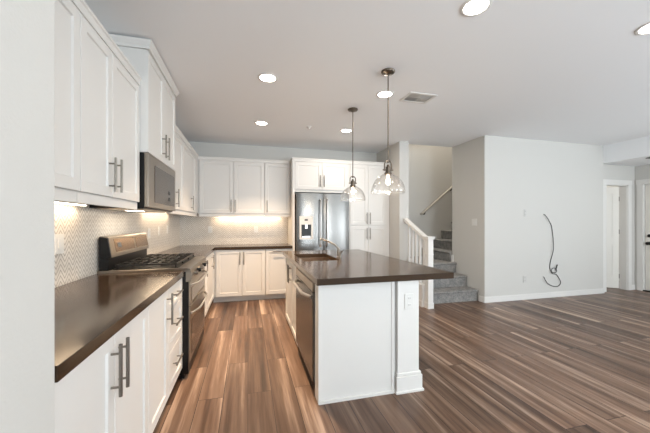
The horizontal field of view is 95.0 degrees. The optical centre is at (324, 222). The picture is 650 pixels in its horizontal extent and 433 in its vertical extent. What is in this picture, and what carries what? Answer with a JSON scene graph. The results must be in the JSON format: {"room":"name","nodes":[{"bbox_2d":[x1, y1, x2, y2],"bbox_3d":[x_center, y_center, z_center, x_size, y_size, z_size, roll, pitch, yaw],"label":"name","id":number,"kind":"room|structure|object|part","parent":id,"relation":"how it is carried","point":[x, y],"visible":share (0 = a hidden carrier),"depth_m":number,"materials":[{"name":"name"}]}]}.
{"room":"kitchen","nodes":[
{"label":"kitchen","id":0,"kind":"room"},
{"bbox_2d":[0,0,179,432],"bbox_3d":[-1.218,-0.056,0.873,0.880,2.743,9.100,0,0,-15],"label":"wall","id":1,"kind":"structure","parent":0,"point":[27,27],"depth_m":0.73,"materials":[{"name":"grey paint"}]},
{"bbox_2d":[55,0,79,202],"bbox_3d":[-1.277,-0.577,1.087,0.389,0.955,0.754,0,0,-15],"label":"upper cabinet","id":2,"kind":"object","parent":1,"relation":"attached to","point":[67,16],"visible":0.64,"depth_m":1.40,"materials":[{"name":"white wood"}]},
{"bbox_3d":[-1.154,-0.126,1.119,0.022,0.054,0.753,0,0,-15],"label":"light rail","id":3,"kind":"part","parent":2,"relation":"part of","materials":[{"name":"white wood"}]},
{"bbox_2d":[71,0,141,86],"bbox_3d":[-1.397,-1.085,1.494,0.361,0.062,1.603,0,0,-15],"label":"trim","id":4,"kind":"structure","parent":2,"relation":"on","point":[81,5],"depth_m":1.74,"materials":[{"name":"white wood"}]},
{"bbox_2d":[72,13,139,209],"bbox_3d":[-1.477,-0.577,1.861,0.389,0.955,0.839,0,0,-15],"label":"upper cabinet","id":5,"kind":"object","parent":1,"relation":"attached to","point":[109,95],"visible":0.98,"depth_m":1.78,"materials":[{"name":"white wood"}]},
{"bbox_2d":[55,201,86,205],"bbox_3d":[-1.556,-0.124,1.622,0.040,0.020,0.920,0,0,-15],"label":"light bar","id":6,"kind":"object","parent":5,"relation":"attached to","point":[57,202],"visible":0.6,"depth_m":1.89,"materials":[{"name":"white"}]},
{"bbox_3d":[-1.278,-0.604,1.666,0.020,0.895,0.358,0,0,-15],"label":"door","id":7,"kind":"part","parent":5,"relation":"part of","materials":[{"name":"white wood"}]},
{"bbox_3d":[-1.355,-0.126,1.893,0.022,0.054,0.838,0,0,-15],"label":"light rail","id":8,"kind":"part","parent":5,"relation":"part of","materials":[{"name":"white wood"}]},
{"bbox_3d":[-1.283,-0.289,1.806,0.041,0.210,0.014,0,0,-15],"label":"handle","id":9,"kind":"part","parent":5,"relation":"part of","materials":[{"name":"silver metal"}]},
{"bbox_3d":[-1.305,-0.294,1.892,0.041,0.210,0.014,0,0,-15],"label":"handle","id":10,"kind":"part","parent":5,"relation":"part of","materials":[{"name":"silver metal"}]},
{"bbox_3d":[-1.384,-0.604,2.073,0.020,0.895,0.472,0,0,-15],"label":"door","id":11,"kind":"part","parent":5,"relation":"part of","materials":[{"name":"white wood"}]},
{"bbox_2d":[55,203,179,286],"bbox_3d":[-1.958,0.109,2.949,0.008,0.586,4.708,0,0,-15],"label":"tiled wall","id":12,"kind":"structure","parent":1,"relation":"attached to","point":[82,227],"depth_m":2.30,"materials":[{"name":"white tile"}]},
{"bbox_2d":[55,234,63,254],"bbox_3d":[-1.671,0.136,1.876,0.009,0.125,0.090,0,0,-15],"label":"light switch","id":13,"kind":"object","parent":12,"relation":"attached to","point":[59,238],"visible":0.88,"depth_m":1.87,"materials":[{"name":"white plastic"}]},
{"bbox_2d":[118,46,174,170],"bbox_3d":[-1.673,-0.949,2.725,0.444,0.800,0.914,0,0,-15],"label":"upper cabinet","id":14,"kind":"object","parent":1,"relation":"attached to","point":[157,100],"visible":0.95,"depth_m":2.52,"materials":[{"name":"white wood"}]},
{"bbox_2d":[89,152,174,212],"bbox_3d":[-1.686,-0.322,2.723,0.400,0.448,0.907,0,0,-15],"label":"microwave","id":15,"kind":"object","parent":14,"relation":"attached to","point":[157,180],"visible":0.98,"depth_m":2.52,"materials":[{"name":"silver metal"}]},
{"bbox_3d":[-1.512,-0.334,2.768,0.029,0.425,0.903,0,0,-15],"label":"door","id":16,"kind":"part","parent":15,"relation":"part of","materials":[{"name":"silver metal"}]},
{"bbox_2d":[109,34,178,97],"bbox_3d":[-1.676,-1.382,2.724,0.437,0.062,0.983,0,0,-15],"label":"trim","id":17,"kind":"structure","parent":14,"relation":"on","point":[125,41],"depth_m":2.33,"materials":[{"name":"white wood"}]},
{"bbox_3d":[-1.450,-0.949,2.547,0.020,0.795,0.453,0,0,-15],"label":"door","id":18,"kind":"part","parent":14,"relation":"part of","materials":[{"name":"white wood"}]},
{"bbox_3d":[-1.463,-0.694,2.720,0.041,0.210,0.014,0,0,-15],"label":"handle","id":19,"kind":"part","parent":14,"relation":"part of","materials":[{"name":"silver metal"}]},
{"bbox_3d":[-1.565,-0.949,2.990,0.020,0.795,0.452,0,0,-15],"label":"door","id":20,"kind":"part","parent":14,"relation":"part of","materials":[{"name":"white wood"}]},
{"bbox_2d":[169,132,182,214],"bbox_3d":[-1.901,-0.577,3.497,0.389,0.955,0.676,0,0,-15],"label":"upper cabinet","id":21,"kind":"object","parent":1,"relation":"attached to","point":[178,141],"visible":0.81,"depth_m":3.64,"materials":[{"name":"white wood"}]},
{"bbox_3d":[-1.778,-0.126,3.528,0.022,0.054,0.675,0,0,-15],"label":"light rail","id":22,"kind":"part","parent":21,"relation":"part of","materials":[{"name":"white wood"}]},
{"bbox_3d":[-1.712,-0.284,3.462,0.041,0.210,0.014,0,0,-15],"label":"handle","id":23,"kind":"part","parent":21,"relation":"part of","materials":[{"name":"silver metal"}]},
{"bbox_3d":[-1.762,-0.604,3.533,0.020,0.895,0.672,0,0,-15],"label":"door","id":24,"kind":"part","parent":21,"relation":"part of","materials":[{"name":"white wood"}]},
{"bbox_2d":[182,142,197,216],"bbox_3d":[-2.136,-0.577,4.405,0.389,0.955,1.195,0,0,-15],"label":"upper cabinet","id":25,"kind":"object","parent":1,"relation":"attached to","point":[190,162],"visible":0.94,"depth_m":4.35,"materials":[{"name":"white wood"}]},
{"bbox_3d":[-2.014,-0.126,4.437,0.022,0.054,1.194,0,0,-15],"label":"light rail","id":26,"kind":"part","parent":25,"relation":"part of","materials":[{"name":"white wood"}]},
{"bbox_2d":[189,142,376,161],"bbox_3d":[-0.877,-0.056,5.739,3.980,2.743,0.150,0,0,-15],"label":"wall","id":27,"kind":"structure","parent":0,"point":[202,149],"depth_m":5.62,"materials":[{"name":"grey paint"}]},
{"bbox_2d":[198,160,263,216],"bbox_3d":[-1.645,-0.577,5.274,1.114,0.955,0.359,0,0,-15],"label":"upper cabinet","id":28,"kind":"object","parent":27,"relation":"attached to","point":[225,188],"visible":1,"depth_m":5.14,"materials":[{"name":"white wood"}]},
{"bbox_3d":[-1.850,-0.604,5.089,0.545,0.895,0.020,0,0,-15],"label":"door","id":29,"kind":"part","parent":28,"relation":"part of","materials":[{"name":"white wood"}]},
{"bbox_3d":[-1.604,-0.126,5.170,1.085,0.054,0.022,0,0,-15],"label":"light rail","id":30,"kind":"part","parent":28,"relation":"part of","materials":[{"name":"white wood"}]},
{"bbox_2d":[175,124,289,163],"bbox_3d":[-1.355,-1.085,4.404,1.900,0.062,2.173,0,0,-15],"label":"trim","id":31,"kind":"structure","parent":28,"relation":"on","point":[177,130],"depth_m":5.11,"materials":[{"name":"white wood"}]},
{"bbox_3d":[-1.329,-0.604,5.224,0.522,0.895,0.020,0,0,-15],"label":"door","id":32,"kind":"part","parent":28,"relation":"part of","materials":[{"name":"white wood"}]},
{"bbox_2d":[180,213,287,244],"bbox_3d":[-1.611,0.109,5.467,1.927,0.586,0.008,0,0,-15],"label":"tiled wall","id":33,"kind":"structure","parent":27,"relation":"attached to","point":[193,229],"depth_m":5.44,"materials":[{"name":"white tile"}]},
{"bbox_2d":[264,163,289,216],"bbox_3d":[-0.884,-0.577,5.471,0.452,0.955,0.359,0,0,-15],"label":"upper cabinet","id":34,"kind":"object","parent":27,"relation":"attached to","point":[276,176],"visible":0.99,"depth_m":5.34,"materials":[{"name":"white wood"}]},
{"bbox_3d":[-0.857,-0.126,5.364,0.451,0.054,0.022,0,0,-15],"label":"light rail","id":35,"kind":"part","parent":34,"relation":"part of","materials":[{"name":"white wood"}]},
{"bbox_2d":[290,157,389,165],"bbox_3d":[0.250,-1.085,5.631,1.843,0.062,0.603,0,0,-15],"label":"trim","id":36,"kind":"structure","parent":27,"relation":"attached to","point":[292,158],"depth_m":5.32,"materials":[{"name":"white wood"}]},
{"bbox_2d":[84,0,649,152],"bbox_3d":[2.113,-1.502,1.813,7.800,0.150,9.250,0,0,-15],"label":"ceiling","id":37,"kind":"structure","parent":0,"point":[569,71],"depth_m":2.71,"materials":[{"name":"white paint"}]},
{"bbox_2d":[254,121,267,125],"bbox_3d":[-0.912,-1.423,4.278,0.196,0.008,0.196,0,0,-15],"label":"recessed light","id":38,"kind":"object","parent":37,"relation":"in","point":[262,123],"visible":1,"depth_m":4.28,"materials":[{"name":"white"}]},
{"bbox_2d":[258,73,277,82],"bbox_3d":[-0.564,-1.423,2.937,0.196,0.008,0.196,0,0,-15],"label":"recessed light","id":39,"kind":"object","parent":37,"relation":"in","point":[265,77],"visible":1,"depth_m":2.92,"materials":[{"name":"white plastic"}]},
{"bbox_2d":[340,129,351,132],"bbox_3d":[0.331,-1.423,4.627,0.196,0.008,0.196,0,0,-15],"label":"recessed light","id":40,"kind":"object","parent":37,"relation":"in","point":[341,130],"visible":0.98,"depth_m":4.61,"materials":[{"name":"white"}]},
{"bbox_2d":[348,107,357,193],"bbox_3d":[0.350,-0.850,3.753,0.316,1.153,0.316,0,0,-15],"label":"pendant light","id":41,"kind":"object","parent":37,"relation":"hanging from","point":[352,109],"visible":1,"depth_m":3.74,"materials":[{"name":"silver metal"}]},
{"bbox_3d":[0.350,-0.983,3.753,0.010,0.828,0.011,0,0,-15],"label":"rod","id":42,"kind":"part","parent":41,"relation":"part of","materials":[{"name":"silver metal"}]},
{"bbox_2d":[371,68,394,191],"bbox_3d":[0.595,-0.850,2.809,0.316,1.153,0.316,0,0,-15],"label":"pendant light","id":43,"kind":"object","parent":37,"relation":"hanging from","point":[388,72],"visible":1,"depth_m":2.80,"materials":[{"name":"silver metal"}]},
{"bbox_3d":[0.595,-0.983,2.809,0.010,0.828,0.011,0,0,-15],"label":"rod","id":44,"kind":"part","parent":43,"relation":"part of","materials":[{"name":"silver metal"}]},
{"bbox_2d":[376,90,393,97],"bbox_3d":[0.667,-1.423,3.313,0.196,0.008,0.196,0,0,-15],"label":"recessed light","id":45,"kind":"object","parent":37,"relation":"in","point":[382,94],"visible":0.96,"depth_m":3.31,"materials":[{"name":"white"}]},
{"bbox_2d":[400,92,437,103],"bbox_3d":[1.067,-1.424,3.417,0.340,0.006,0.250,0,0,-15],"label":"ceiling vent","id":46,"kind":"object","parent":37,"relation":"in","point":[412,97],"visible":1,"depth_m":3.40,"materials":[{"name":"white metal"}]},
{"bbox_2d":[460,0,492,16],"bbox_3d":[0.996,-1.423,1.966,0.196,0.008,0.196,0,0,-15],"label":"recessed light","id":47,"kind":"object","parent":37,"relation":"in","point":[469,8],"visible":1,"depth_m":1.97,"materials":[{"name":"white plastic"}]},
{"bbox_2d":[634,22,649,34],"bbox_3d":[2.393,-1.423,2.169,0.196,0.008,0.196,0,0,-15],"label":"recessed light","id":48,"kind":"object","parent":37,"relation":"in","point":[644,29],"visible":1,"depth_m":2.21,"materials":[{"name":"white plastic"}]},
{"bbox_2d":[377,141,408,260],"bbox_3d":[1.257,-0.056,5.795,0.180,2.743,1.110,0,0,-15],"label":"wall","id":49,"kind":"structure","parent":0,"point":[399,151],"depth_m":5.28,"materials":[{"name":"grey paint"}]},
{"bbox_2d":[153,287,649,432],"bbox_3d":[2.890,1.376,2.401,9.600,0.120,10.000,0,0,-15],"label":"floor","id":50,"kind":"structure","parent":0,"point":[579,363],"depth_m":2.56,"materials":[{"name":"wood"}]},
{"bbox_2d":[55,307,147,432],"bbox_3d":[-1.152,0.883,1.165,0.669,0.866,0.842,0,0,-15],"label":"base cabinet","id":51,"kind":"object","parent":50,"relation":"on","point":[107,392],"visible":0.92,"depth_m":1.19,"materials":[{"name":"white wood"}]},
{"bbox_3d":[-0.824,0.833,1.026,0.020,0.761,0.405,0,0,-15],"label":"door","id":52,"kind":"part","parent":51,"relation":"part of","materials":[{"name":"white wood"}]},
{"bbox_3d":[-0.836,0.596,1.198,0.041,0.210,0.014,0,0,-15],"label":"handle","id":53,"kind":"part","parent":51,"relation":"part of","materials":[{"name":"silver metal"}]},
{"bbox_2d":[55,270,183,382],"bbox_3d":[-1.271,0.425,1.586,0.635,0.047,1.717,0,0,-15],"label":"countertop","id":54,"kind":"structure","parent":51,"relation":"on","point":[90,310],"depth_m":1.42,"materials":[{"name":"stone"}]},
{"bbox_3d":[-0.855,0.596,1.268,0.041,0.210,0.014,0,0,-15],"label":"handle","id":55,"kind":"part","parent":51,"relation":"part of","materials":[{"name":"silver metal"}]},
{"bbox_3d":[-0.929,0.833,1.434,0.020,0.761,0.428,0,0,-15],"label":"door","id":56,"kind":"part","parent":51,"relation":"part of","materials":[{"name":"white wood"}]},
{"bbox_2d":[97,233,207,378],"bbox_3d":[-1.554,0.714,2.888,0.735,1.205,0.934,0,0,-15],"label":"range","id":57,"kind":"object","parent":50,"relation":"on","point":[122,253],"visible":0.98,"depth_m":2.60,"materials":[{"name":"silver metal"}]},
{"bbox_3d":[-1.789,0.192,2.672,0.021,0.107,0.430,0,0,-15],"label":"control glass","id":58,"kind":"part","parent":57,"relation":"part of","materials":[{"name":"brown"}]},
{"bbox_3d":[-1.896,0.192,3.083,0.021,0.107,0.340,0,0,-15],"label":"control glass","id":59,"kind":"part","parent":57,"relation":"part of","materials":[{"name":"brown"}]},
{"bbox_2d":[97,256,202,273],"bbox_3d":[-1.594,0.400,2.877,0.653,0.032,0.934,0,0,-15],"label":"cooktop","id":60,"kind":"object","parent":57,"relation":"in","point":[191,261],"depth_m":2.50,"materials":[{"name":"black metal"}]},
{"bbox_3d":[-1.263,0.443,2.963,0.050,0.117,0.934,0,0,-15],"label":"control panel","id":61,"kind":"part","parent":57,"relation":"part of","materials":[{"name":"silver metal"}]},
{"bbox_3d":[-1.264,0.953,2.963,0.010,0.467,0.922,0,0,-15],"label":"oven door","id":62,"kind":"part","parent":57,"relation":"part of","materials":[{"name":"silver metal"}]},
{"bbox_3d":[-1.264,0.609,2.963,0.010,0.205,0.922,0,0,-15],"label":"oven door","id":63,"kind":"part","parent":57,"relation":"part of","materials":[{"name":"silver metal"}]},
{"bbox_3d":[-1.234,0.781,2.971,0.073,0.021,0.838,0,0,-15],"label":"handle","id":64,"kind":"part","parent":57,"relation":"part of","materials":[{"name":"silver metal"}]},
{"bbox_3d":[-1.234,0.541,2.971,0.073,0.021,0.838,0,0,-15],"label":"handle","id":65,"kind":"part","parent":57,"relation":"part of","materials":[{"name":"silver metal"}]},
{"bbox_2d":[148,290,172,432],"bbox_3d":[-1.311,0.883,1.777,0.669,0.866,0.417,0,0,-15],"label":"base cabinet","id":66,"kind":"object","parent":50,"relation":"on","point":[158,318],"visible":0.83,"depth_m":1.84,"materials":[{"name":"white wood"}]},
{"bbox_3d":[-1.048,0.586,2.017,0.041,0.210,0.014,0,0,-15],"label":"handle","id":67,"kind":"part","parent":66,"relation":"part of","materials":[{"name":"silver metal"}]},
{"bbox_2d":[168,278,183,397],"bbox_3d":[-1.420,0.883,2.200,0.669,0.866,0.451,0,0,-15],"label":"base cabinet","id":68,"kind":"object","parent":50,"relation":"on","point":[175,354],"visible":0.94,"depth_m":2.26,"materials":[{"name":"white wood"}]},
{"bbox_3d":[-1.146,0.533,2.271,0.020,0.161,0.447,0,0,-15],"label":"drawer","id":69,"kind":"part","parent":68,"relation":"part of","materials":[{"name":"white wood"}]},
{"bbox_3d":[-1.146,0.766,2.271,0.020,0.295,0.447,0,0,-15],"label":"drawer","id":70,"kind":"part","parent":68,"relation":"part of","materials":[{"name":"white wood"}]},
{"bbox_3d":[-1.146,1.066,2.271,0.020,0.295,0.447,0,0,-15],"label":"drawer","id":71,"kind":"part","parent":68,"relation":"part of","materials":[{"name":"white wood"}]},
{"bbox_3d":[-1.107,0.531,2.244,0.041,0.014,0.190,0,0,-15],"label":"handle","id":72,"kind":"part","parent":68,"relation":"part of","materials":[{"name":"silver metal"}]},
{"bbox_3d":[-1.107,1.031,2.244,0.041,0.014,0.190,0,0,-15],"label":"handle","id":73,"kind":"part","parent":68,"relation":"part of","materials":[{"name":"silver metal"}]},
{"bbox_2d":[205,257,207,315],"bbox_3d":[-1.795,0.883,3.646,0.669,0.866,0.637,0,0,-15],"label":"base cabinet","id":74,"kind":"object","parent":50,"relation":"on","point":[206,266],"visible":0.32,"depth_m":3.92,"materials":[{"name":"white wood"}]},
{"bbox_3d":[-1.520,0.833,3.717,0.020,0.761,0.633,0,0,-15],"label":"door","id":75,"kind":"part","parent":74,"relation":"part of","materials":[{"name":"white wood"}]},
{"bbox_2d":[156,243,291,256],"bbox_3d":[-1.369,0.425,4.474,1.892,0.047,2.032,0,0,-15],"label":"countertop","id":76,"kind":"structure","parent":74,"relation":"on","point":[199,250],"depth_m":4.88,"materials":[{"name":"stone"}]},
{"bbox_2d":[207,251,213,311],"bbox_3d":[-1.975,0.883,4.343,0.669,0.866,0.797,0,0,-15],"label":"base cabinet","id":77,"kind":"object","parent":50,"relation":"on","point":[210,279],"visible":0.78,"depth_m":4.45,"materials":[{"name":"white wood"}]},
{"bbox_2d":[213,249,264,301],"bbox_3d":[-1.476,0.883,5.179,0.835,0.866,0.629,0,0,-15],"label":"base cabinet","id":78,"kind":"object","parent":50,"relation":"on","point":[239,275],"visible":0.97,"depth_m":4.92,"materials":[{"name":"white wood"}]},
{"bbox_3d":[-1.571,0.833,4.882,0.401,0.761,0.020,0,0,-15],"label":"door","id":79,"kind":"part","parent":78,"relation":"part of","materials":[{"name":"white wood"}]},
{"bbox_3d":[-1.190,0.833,4.981,0.377,0.761,0.020,0,0,-15],"label":"door","id":80,"kind":"part","parent":78,"relation":"part of","materials":[{"name":"white wood"}]},
{"bbox_2d":[265,249,291,298],"bbox_3d":[-0.852,0.883,5.340,0.447,0.866,0.629,0,0,-15],"label":"base cabinet","id":81,"kind":"object","parent":50,"relation":"on","point":[275,261],"visible":0.73,"depth_m":5.07,"materials":[{"name":"white wood"}]},
{"bbox_2d":[293,267,314,381],"bbox_3d":[0.066,0.888,2.730,0.664,0.855,0.808,0,0,-15],"label":"dishwasher","id":82,"kind":"object","parent":50,"relation":"on","point":[305,288],"visible":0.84,"depth_m":2.50,"materials":[{"name":"silver metal"}]},
{"bbox_3d":[-0.220,0.581,2.655,0.072,0.027,0.719,0,0,-15],"label":"handle","id":83,"kind":"part","parent":82,"relation":"part of","materials":[{"name":"silver metal"}]},
{"bbox_2d":[288,161,348,250],"bbox_3d":[-0.129,0.131,5.522,1.030,2.370,0.639,0,0,-15],"label":"refrigerator surround","id":84,"kind":"object","parent":50,"relation":"on","point":[305,177],"visible":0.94,"depth_m":5.25,"materials":[{"name":"white wood"}]},
{"bbox_3d":[-0.613,0.131,5.418,0.040,2.370,0.598,0,0,-15],"label":"panel","id":85,"kind":"part","parent":84,"relation":"part of","materials":[{"name":"white wood"}]},
{"bbox_3d":[-0.287,-0.813,5.204,0.478,0.478,0.020,0,0,-15],"label":"door","id":86,"kind":"part","parent":84,"relation":"part of","materials":[{"name":"white wood"}]},
{"bbox_3d":[0.181,-0.813,5.325,0.479,0.478,0.020,0,0,-15],"label":"door","id":87,"kind":"part","parent":84,"relation":"part of","materials":[{"name":"white wood"}]},
{"bbox_3d":[0.354,0.131,5.669,0.023,2.370,0.598,0,0,-15],"label":"panel","id":88,"kind":"part","parent":84,"relation":"part of","materials":[{"name":"white wood"}]},
{"bbox_2d":[295,193,348,250],"bbox_3d":[-0.101,0.394,5.444,0.935,1.785,0.749,0,0,-15],"label":"refrigerator","id":89,"kind":"object","parent":50,"relation":"on","point":[318,216],"visible":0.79,"depth_m":5.13,"materials":[{"name":"silver metal"}]},
{"bbox_3d":[-0.261,0.029,5.112,0.458,1.055,0.070,0,0,-15],"label":"door","id":90,"kind":"part","parent":89,"relation":"part of","materials":[{"name":"silver metal"}]},
{"bbox_3d":[-0.074,0.011,5.101,0.024,0.830,0.071,0,0,-15],"label":"handle","id":91,"kind":"part","parent":89,"relation":"part of","materials":[{"name":"silver metal"}]},
{"bbox_3d":[0.032,0.011,5.128,0.024,0.830,0.071,0,0,-15],"label":"handle","id":92,"kind":"part","parent":89,"relation":"part of","materials":[{"name":"silver metal"}]},
{"bbox_3d":[0.196,0.029,5.230,0.469,1.055,0.070,0,0,-15],"label":"door","id":93,"kind":"part","parent":89,"relation":"part of","materials":[{"name":"silver metal"}]},
{"bbox_2d":[286,258,423,404],"bbox_3d":[0.096,0.883,3.209,0.876,0.866,2.045,0,0,-15],"label":"kitchen island","id":94,"kind":"object","parent":50,"relation":"on","point":[367,342],"visible":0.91,"depth_m":2.25,"materials":[{"name":"white wood"}]},
{"bbox_3d":[-0.464,0.870,3.826,0.020,0.832,0.515,0,0,-15],"label":"door","id":95,"kind":"part","parent":94,"relation":"part of","materials":[{"name":"white wood"}]},
{"bbox_3d":[-0.335,0.870,3.327,0.020,0.832,0.505,0,0,-15],"label":"door","id":96,"kind":"part","parent":94,"relation":"part of","materials":[{"name":"white wood"}]},
{"bbox_3d":[0.243,0.883,2.242,0.595,0.866,0.018,0,0,-15],"label":"panel","id":97,"kind":"part","parent":94,"relation":"part of","materials":[{"name":"white wood"}]},
{"bbox_3d":[0.245,1.306,2.226,0.600,0.020,0.012,0,0,-15],"label":"shoe moulding","id":98,"kind":"part","parent":94,"relation":"part of","materials":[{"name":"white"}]},
{"bbox_2d":[283,249,453,285],"bbox_3d":[0.221,0.425,3.283,1.126,0.047,2.135,0,0,-15],"label":"island countertop","id":99,"kind":"structure","parent":94,"relation":"on","point":[355,266],"depth_m":2.60,"materials":[{"name":"stone"}]},
{"bbox_2d":[300,257,329,260],"bbox_3d":[-0.111,0.555,3.468,0.429,0.211,0.734,0,0,-15],"label":"sink","id":100,"kind":"object","parent":99,"relation":"in","point":[310,258],"visible":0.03,"depth_m":3.83,"materials":[{"name":"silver metal"}]},
{"bbox_2d":[320,238,342,257],"bbox_3d":[0.074,0.292,3.455,0.274,0.220,0.069,0,0,7],"label":"faucet","id":101,"kind":"object","parent":99,"relation":"on","point":[339,252],"visible":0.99,"depth_m":3.44,"materials":[{"name":"silver metal"}]},
{"bbox_3d":[0.054,0.268,3.451,0.238,0.172,0.027,0,0,0],"label":"spout","id":102,"kind":"part","parent":101,"relation":"part of","materials":[{"name":"silver metal"}]},
{"bbox_3d":[0.295,0.833,3.283,0.018,0.766,1.972,0,0,-15],"label":"panel","id":103,"kind":"part","parent":94,"relation":"part of","materials":[{"name":"white wood"}]},
{"bbox_2d":[405,294,412,309],"bbox_3d":[0.654,0.616,2.319,0.075,0.120,0.008,0,0,-15],"label":"wall outlet","id":104,"kind":"object","parent":94,"relation":"attached to","point":[408,297],"visible":1,"depth_m":2.31,"materials":[{"name":"white plastic"}]},
{"bbox_3d":[0.403,1.241,3.289,0.240,0.150,2.045,0,0,-15],"label":"post baseboard","id":105,"kind":"part","parent":94,"relation":"part of","materials":[{"name":"white wood"}]},
{"bbox_2d":[349,164,388,256],"bbox_3d":[0.758,0.131,5.752,0.797,2.370,0.639,0,0,-15],"label":"pantry cabinet","id":106,"kind":"object","parent":50,"relation":"on","point":[368,210],"visible":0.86,"depth_m":5.48,"materials":[{"name":"white wood"}]},
{"bbox_3d":[0.621,-0.501,5.439,0.345,1.100,0.020,0,0,-15],"label":"door","id":107,"kind":"part","parent":106,"relation":"part of","materials":[{"name":"white wood"}]},
{"bbox_3d":[0.621,0.643,5.439,0.345,1.140,0.020,0,0,-15],"label":"door","id":108,"kind":"part","parent":106,"relation":"part of","materials":[{"name":"white wood"}]},
{"bbox_3d":[0.965,-0.501,5.528,0.355,1.100,0.020,0,0,-15],"label":"door","id":109,"kind":"part","parent":106,"relation":"part of","materials":[{"name":"white wood"}]},
{"bbox_3d":[0.965,0.643,5.528,0.355,1.140,0.020,0,0,-15],"label":"door","id":110,"kind":"part","parent":106,"relation":"part of","materials":[{"name":"white wood"}]},
{"bbox_2d":[403,218,434,308],"bbox_3d":[1.510,0.619,4.886,0.150,1.393,0.773,0,0,-15],"label":"stair railing","id":111,"kind":"object","parent":50,"relation":"on","point":[425,286],"visible":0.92,"depth_m":4.68,"materials":[{"name":"white wood"}]},
{"bbox_3d":[1.502,0.104,4.949,0.080,0.363,0.648,0,0,-15],"label":"rail","id":112,"kind":"part","parent":111,"relation":"part of","materials":[{"name":"white wood"}]},
{"bbox_3d":[1.597,0.781,4.582,0.086,1.070,0.100,0,0,-15],"label":"newel post","id":113,"kind":"part","parent":111,"relation":"part of","materials":[{"name":"white wood"}]},
{"bbox_2d":[414,222,478,303],"bbox_3d":[2.915,0.271,5.937,3.091,2.089,1.662,0,0,-15],"label":"staircase","id":114,"kind":"structure","parent":50,"relation":"on","point":[455,289],"depth_m":5.21,"materials":[{"name":"grey carpet"}]},
{"bbox_2d":[409,144,451,255],"bbox_3d":[3.022,-1.284,6.319,3.780,5.200,1.280,0,0,-15],"label":"wall","id":115,"kind":"structure","parent":0,"point":[430,167],"depth_m":6.65,"materials":[{"name":"grey paint"}]},
{"bbox_2d":[420,186,451,214],"bbox_3d":[3.042,-0.946,6.782,1.939,1.572,0.092,0,0,-15],"label":"wall handrail","id":116,"kind":"object","parent":115,"relation":"attached to","point":[450,188],"visible":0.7,"depth_m":6.59,"materials":[{"name":"white wood"}]},
{"bbox_2d":[452,135,602,300],"bbox_3d":[3.795,-0.056,5.600,2.645,2.743,0.800,0,0,-15],"label":"wall","id":117,"kind":"structure","parent":0,"point":[495,178],"depth_m":5.19,"materials":[{"name":"grey paint"}]},
{"bbox_2d":[472,219,476,225],"bbox_3d":[2.554,-0.004,5.098,0.009,0.116,0.116,0,0,-15],"label":"light switch","id":118,"kind":"object","parent":117,"relation":"attached to","point":[474,221],"visible":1,"depth_m":5.09,"materials":[{"name":"white plastic"}]},
{"bbox_2d":[479,295,483,302],"bbox_3d":[2.594,1.268,4.935,0.013,0.095,0.115,0,0,-15],"label":"baseboard","id":119,"kind":"structure","parent":117,"relation":"attached to","point":[481,298],"depth_m":4.93,"materials":[{"name":"white wood"}]},
{"bbox_2d":[484,288,604,302],"bbox_3d":[3.897,1.268,5.207,2.672,0.095,0.013,0,0,-15],"label":"baseboard","id":120,"kind":"structure","parent":117,"relation":"attached to","point":[598,290],"depth_m":5.17,"materials":[{"name":"white wood"}]},
{"bbox_2d":[543,214,560,286],"bbox_3d":[3.976,0.494,5.217,0.368,1.277,0.035,0,0,-15],"label":"cable","id":121,"kind":"object","parent":117,"relation":"hanging from","point":[543,214],"visible":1,"depth_m":5.21,"materials":[{"name":"black plastic"}]},
{"bbox_2d":[603,164,634,284],"bbox_3d":[5.607,0.109,5.791,0.960,2.414,0.120,0,0,-15],"label":"wall","id":122,"kind":"structure","parent":0,"point":[612,172],"depth_m":5.82,"materials":[{"name":"grey paint"}]},
{"bbox_2d":[607,187,619,287],"bbox_3d":[5.584,0.301,6.013,0.564,2.010,0.100,0,0,23],"label":"door","id":123,"kind":"structure","parent":122,"relation":"in","point":[613,198],"depth_m":5.95,"materials":[{"name":"white wood"}]},
{"bbox_2d":[603,179,631,291],"bbox_3d":[5.590,0.251,5.776,0.780,2.130,0.140,0,0,-15],"label":"trim","id":124,"kind":"structure","parent":122,"relation":"attached to","point":[625,186],"depth_m":5.80,"materials":[{"name":"white wood"}]},
{"bbox_2d":[603,136,649,165],"bbox_3d":[6.666,-1.337,3.379,1.800,0.479,10.000,0,0,-15],"label":"ceiling","id":125,"kind":"structure","parent":0,"point":[634,152],"depth_m":5.26,"materials":[{"name":"white paint"}]},
{"bbox_2d":[635,164,649,289],"bbox_3d":[7.090,0.109,2.280,0.150,2.414,7.660,0,0,-15],"label":"wall","id":126,"kind":"structure","parent":0,"point":[642,172],"depth_m":5.74,"materials":[{"name":"grey paint"}]},
{"bbox_2d":[636,179,649,290],"bbox_3d":[6.225,0.246,5.279,0.020,2.140,1.120,0,0,-15],"label":"trim","id":127,"kind":"structure","parent":126,"relation":"attached to","point":[639,183],"depth_m":5.76,"materials":[{"name":"white wood"}]},
{"bbox_2d":[643,184,649,291],"bbox_3d":[6.278,0.293,5.293,0.151,2.045,0.920,0,0,-15],"label":"door","id":128,"kind":"structure","parent":126,"relation":"in","point":[647,186],"depth_m":5.70,"materials":[{"name":"white wood"}]}
]}

